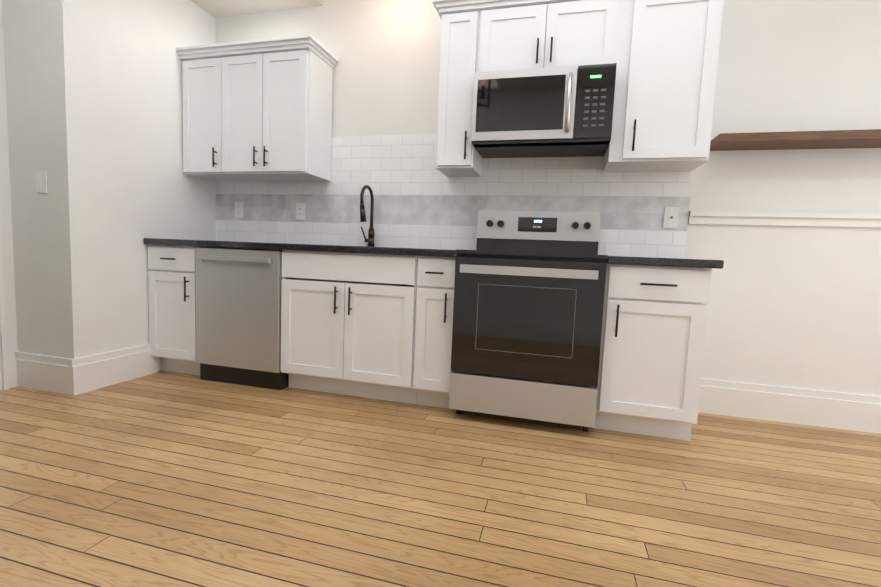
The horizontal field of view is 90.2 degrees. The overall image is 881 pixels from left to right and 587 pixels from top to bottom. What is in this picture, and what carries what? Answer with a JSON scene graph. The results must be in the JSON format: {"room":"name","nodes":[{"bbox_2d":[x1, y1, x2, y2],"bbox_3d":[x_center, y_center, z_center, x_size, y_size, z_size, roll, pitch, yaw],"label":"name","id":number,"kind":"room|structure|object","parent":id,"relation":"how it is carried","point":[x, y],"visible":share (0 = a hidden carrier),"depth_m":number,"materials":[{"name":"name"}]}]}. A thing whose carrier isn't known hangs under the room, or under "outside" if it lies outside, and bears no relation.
{"room":"kitchen","nodes":[
{"label":"kitchen","id":0,"kind":"room"},
{"bbox_2d":[0,0,17,352],"bbox_3d":[-2.830,-0.791,1.510,0.150,2.850,2.240,4,5,15],"label":"wall","id":1,"kind":"structure","parent":0,"point":[8,260],"depth_m":2.53,"materials":[{"name":"paint"}]},
{"bbox_2d":[0,210,8,389],"bbox_3d":[-2.697,-0.514,2.041,0.210,2.215,0.940,4,5,15],"label":"door frame","id":2,"kind":"structure","parent":1,"relation":"attached to","point":[4,383],"depth_m":2.52,"materials":[{"name":"white wood"}]},
{"bbox_2d":[7,352,66,393],"bbox_3d":[-2.329,0.465,2.558,0.440,0.205,0.050,4,5,15],"label":"baseboard","id":3,"kind":"structure","parent":1,"relation":"attached to","point":[26,370],"depth_m":2.57,"materials":[{"name":"white wood"}]},
{"bbox_2d":[2,0,215,370],"bbox_3d":[-2.194,-0.898,3.007,0.600,2.850,1.090,4,5,15],"label":"wall bump-out","id":4,"kind":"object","parent":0,"point":[94,96],"visible":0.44,"depth_m":2.58,"materials":[{"name":"paint"}]},
{"bbox_2d":[36,171,46,192],"bbox_3d":[-2.247,-0.627,2.471,0.075,0.120,0.010,4,5,15],"label":"light switch","id":5,"kind":"object","parent":4,"relation":"attached to","point":[41,181],"visible":1,"depth_m":2.47,"materials":[{"name":"white plastic"}]},
{"bbox_2d":[191,0,322,17],"bbox_3d":[-1.351,-2.167,2.923,0.910,0.240,0.625,4,5,15],"label":"ceiling soffit","id":6,"kind":"structure","parent":0,"point":[220,8],"depth_m":3.16,"materials":[{"name":"paint"}]},
{"bbox_2d":[0,370,880,586],"bbox_3d":[0.959,0.879,1.158,7.850,0.100,3.580,4,5,15],"label":"floor","id":7,"kind":"structure","parent":0,"point":[161,478],"depth_m":1.62,"materials":[{"name":"brown wood"}]},
{"bbox_2d":[67,344,158,395],"bbox_3d":[-2.024,0.459,2.765,0.022,0.205,0.552,4,5,15],"label":"baseboard","id":8,"kind":"structure","parent":7,"relation":"on","point":[89,373],"depth_m":2.69,"materials":[{"name":"white wood"}]},
{"bbox_2d":[148,244,248,374],"bbox_3d":[-1.699,0.100,3.170,0.393,0.875,0.646,4,5,15],"label":"base cabinet","id":9,"kind":"object","parent":7,"relation":"on","point":[172,301],"visible":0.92,"depth_m":2.90,"materials":[{"name":"white wood"}]},
{"bbox_2d":[195,247,288,389],"bbox_3d":[-1.209,0.136,3.035,0.614,0.868,0.640,4,5,15],"label":"dishwasher","id":10,"kind":"object","parent":7,"relation":"on","point":[238,316],"visible":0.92,"depth_m":2.75,"materials":[{"name":"silver metal"}]},
{"bbox_2d":[281,250,417,403],"bbox_3d":[-0.492,0.178,2.850,0.860,0.875,0.646,4,5,15],"label":"base cabinet","id":11,"kind":"object","parent":7,"relation":"on","point":[351,339],"visible":0.94,"depth_m":2.58,"materials":[{"name":"white wood"}]},
{"bbox_2d":[144,238,723,268],"bbox_3d":[-0.241,-0.263,2.755,3.373,0.040,0.633,4,5,15],"label":"countertop","id":12,"kind":"structure","parent":11,"relation":"on","point":[677,262],"depth_m":2.46,"materials":[{"name":"stone"}]},
{"bbox_2d":[295,251,411,285],"bbox_3d":[-0.545,-0.165,2.877,0.650,0.200,0.425,4,5,15],"label":"sink basin","id":13,"kind":"object","parent":12,"relation":"in","point":[352,281],"visible":0.1,"depth_m":2.69,"materials":[{"name":"silver metal"}]},
{"bbox_2d":[360,185,374,246],"bbox_3d":[-0.526,-0.529,3.017,0.110,0.420,0.211,4,5,15],"label":"faucet","id":14,"kind":"object","parent":12,"relation":"on","point":[370,240],"visible":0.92,"depth_m":3.07,"materials":[{"name":"black metal"}]},
{"bbox_2d":[413,256,455,408],"bbox_3d":[0.035,0.213,2.711,0.228,0.875,0.646,4,5,15],"label":"base cabinet","id":15,"kind":"object","parent":7,"relation":"on","point":[434,323],"visible":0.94,"depth_m":2.44,"materials":[{"name":"white wood"}]},
{"bbox_2d":[449,210,607,431],"bbox_3d":[0.508,0.093,2.529,0.754,1.185,0.728,4,5,15],"label":"range","id":16,"kind":"object","parent":7,"relation":"on","point":[529,293],"visible":1,"depth_m":2.25,"materials":[{"name":"grey"}]},
{"bbox_2d":[595,264,711,440],"bbox_3d":[1.106,0.282,2.428,0.468,0.875,0.646,4,5,15],"label":"base cabinet","id":17,"kind":"object","parent":7,"relation":"on","point":[654,322],"visible":0.96,"depth_m":2.16,"materials":[{"name":"white wood"}]},
{"bbox_2d":[216,0,880,395],"bbox_3d":[1.465,-0.717,2.679,7.850,2.850,0.150,4,5,15],"label":"wall","id":18,"kind":"structure","parent":0,"point":[794,306],"depth_m":2.50,"materials":[{"name":"paint"}]},
{"bbox_2d":[176,34,337,180],"bbox_3d":[-1.291,-1.255,3.103,1.045,0.847,0.359,4,5,15],"label":"upper cabinet","id":19,"kind":"object","parent":18,"relation":"attached to","point":[257,110],"visible":1,"depth_m":2.98,"materials":[{"name":"white wood"}]},
{"bbox_2d":[216,133,692,258],"bbox_3d":[-0.144,-0.698,3.031,3.368,0.784,0.009,4,5,15],"label":"tile backsplash","id":20,"kind":"structure","parent":18,"relation":"attached to","point":[421,201],"depth_m":3.01,"materials":[{"name":"white tile"}]},
{"bbox_2d":[235,202,242,217],"bbox_3d":[-1.565,-0.650,3.409,0.075,0.120,0.007,4,5,15],"label":"outlet","id":21,"kind":"object","parent":20,"relation":"attached to","point":[238,209],"visible":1,"depth_m":3.41,"materials":[{"name":"white plastic"}]},
{"bbox_2d":[296,203,304,219],"bbox_3d":[-1.044,-0.610,3.272,0.075,0.120,0.007,4,5,15],"label":"outlet","id":22,"kind":"object","parent":20,"relation":"attached to","point":[300,211],"visible":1,"depth_m":3.27,"materials":[{"name":"white plastic"}]},
{"bbox_2d":[663,207,678,227],"bbox_3d":[1.382,-0.455,2.630,0.078,0.124,0.008,4,5,15],"label":"outlet","id":23,"kind":"object","parent":20,"relation":"attached to","point":[671,215],"visible":1,"depth_m":2.63,"materials":[{"name":"white plastic"}]},
{"bbox_2d":[436,0,481,176],"bbox_3d":[0.136,-1.221,2.743,0.230,0.912,0.318,4,5,15],"label":"upper cabinet","id":24,"kind":"object","parent":18,"relation":"attached to","point":[456,156],"depth_m":2.60,"materials":[{"name":"white wood"}]},
{"bbox_2d":[472,0,615,79],"bbox_3d":[0.624,-1.446,2.594,0.760,0.398,0.318,4,5,15],"label":"upper cabinet","id":25,"kind":"object","parent":18,"relation":"attached to","point":[511,34],"depth_m":2.44,"materials":[{"name":"white wood"}]},
{"bbox_2d":[471,63,616,157],"bbox_3d":[0.591,-1.044,2.564,0.753,0.388,0.452,4,5,15],"label":"microwave","id":26,"kind":"object","parent":25,"relation":"attached to","point":[565,111],"visible":1,"depth_m":2.41,"materials":[{"name":"grey"}]},
{"bbox_2d":[603,0,723,171],"bbox_3d":[1.219,-1.163,2.455,0.494,0.887,0.318,4,5,15],"label":"upper cabinet","id":27,"kind":"object","parent":18,"relation":"attached to","point":[663,54],"depth_m":2.31,"materials":[{"name":"white wood"}]},
{"bbox_2d":[688,211,880,227],"bbox_3d":[3.273,-0.334,2.127,3.730,0.075,0.030,4,5,15],"label":"trim","id":28,"kind":"structure","parent":18,"relation":"attached to","point":[830,219],"depth_m":2.47,"materials":[{"name":"white wood"}]},
{"bbox_2d":[698,378,880,433],"bbox_3d":[3.231,0.725,2.225,3.730,0.205,0.022,4,5,15],"label":"baseboard","id":29,"kind":"structure","parent":18,"relation":"attached to","point":[810,407],"depth_m":2.53,"materials":[{"name":"white wood"}]},
{"bbox_2d":[710,129,880,150],"bbox_3d":[2.118,-0.810,2.313,1.215,0.047,0.199,4,5,15],"label":"wood shelf","id":30,"kind":"object","parent":18,"relation":"attached to","point":[843,139],"visible":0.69,"depth_m":2.32,"materials":[{"name":"brown wood"}]}
]}

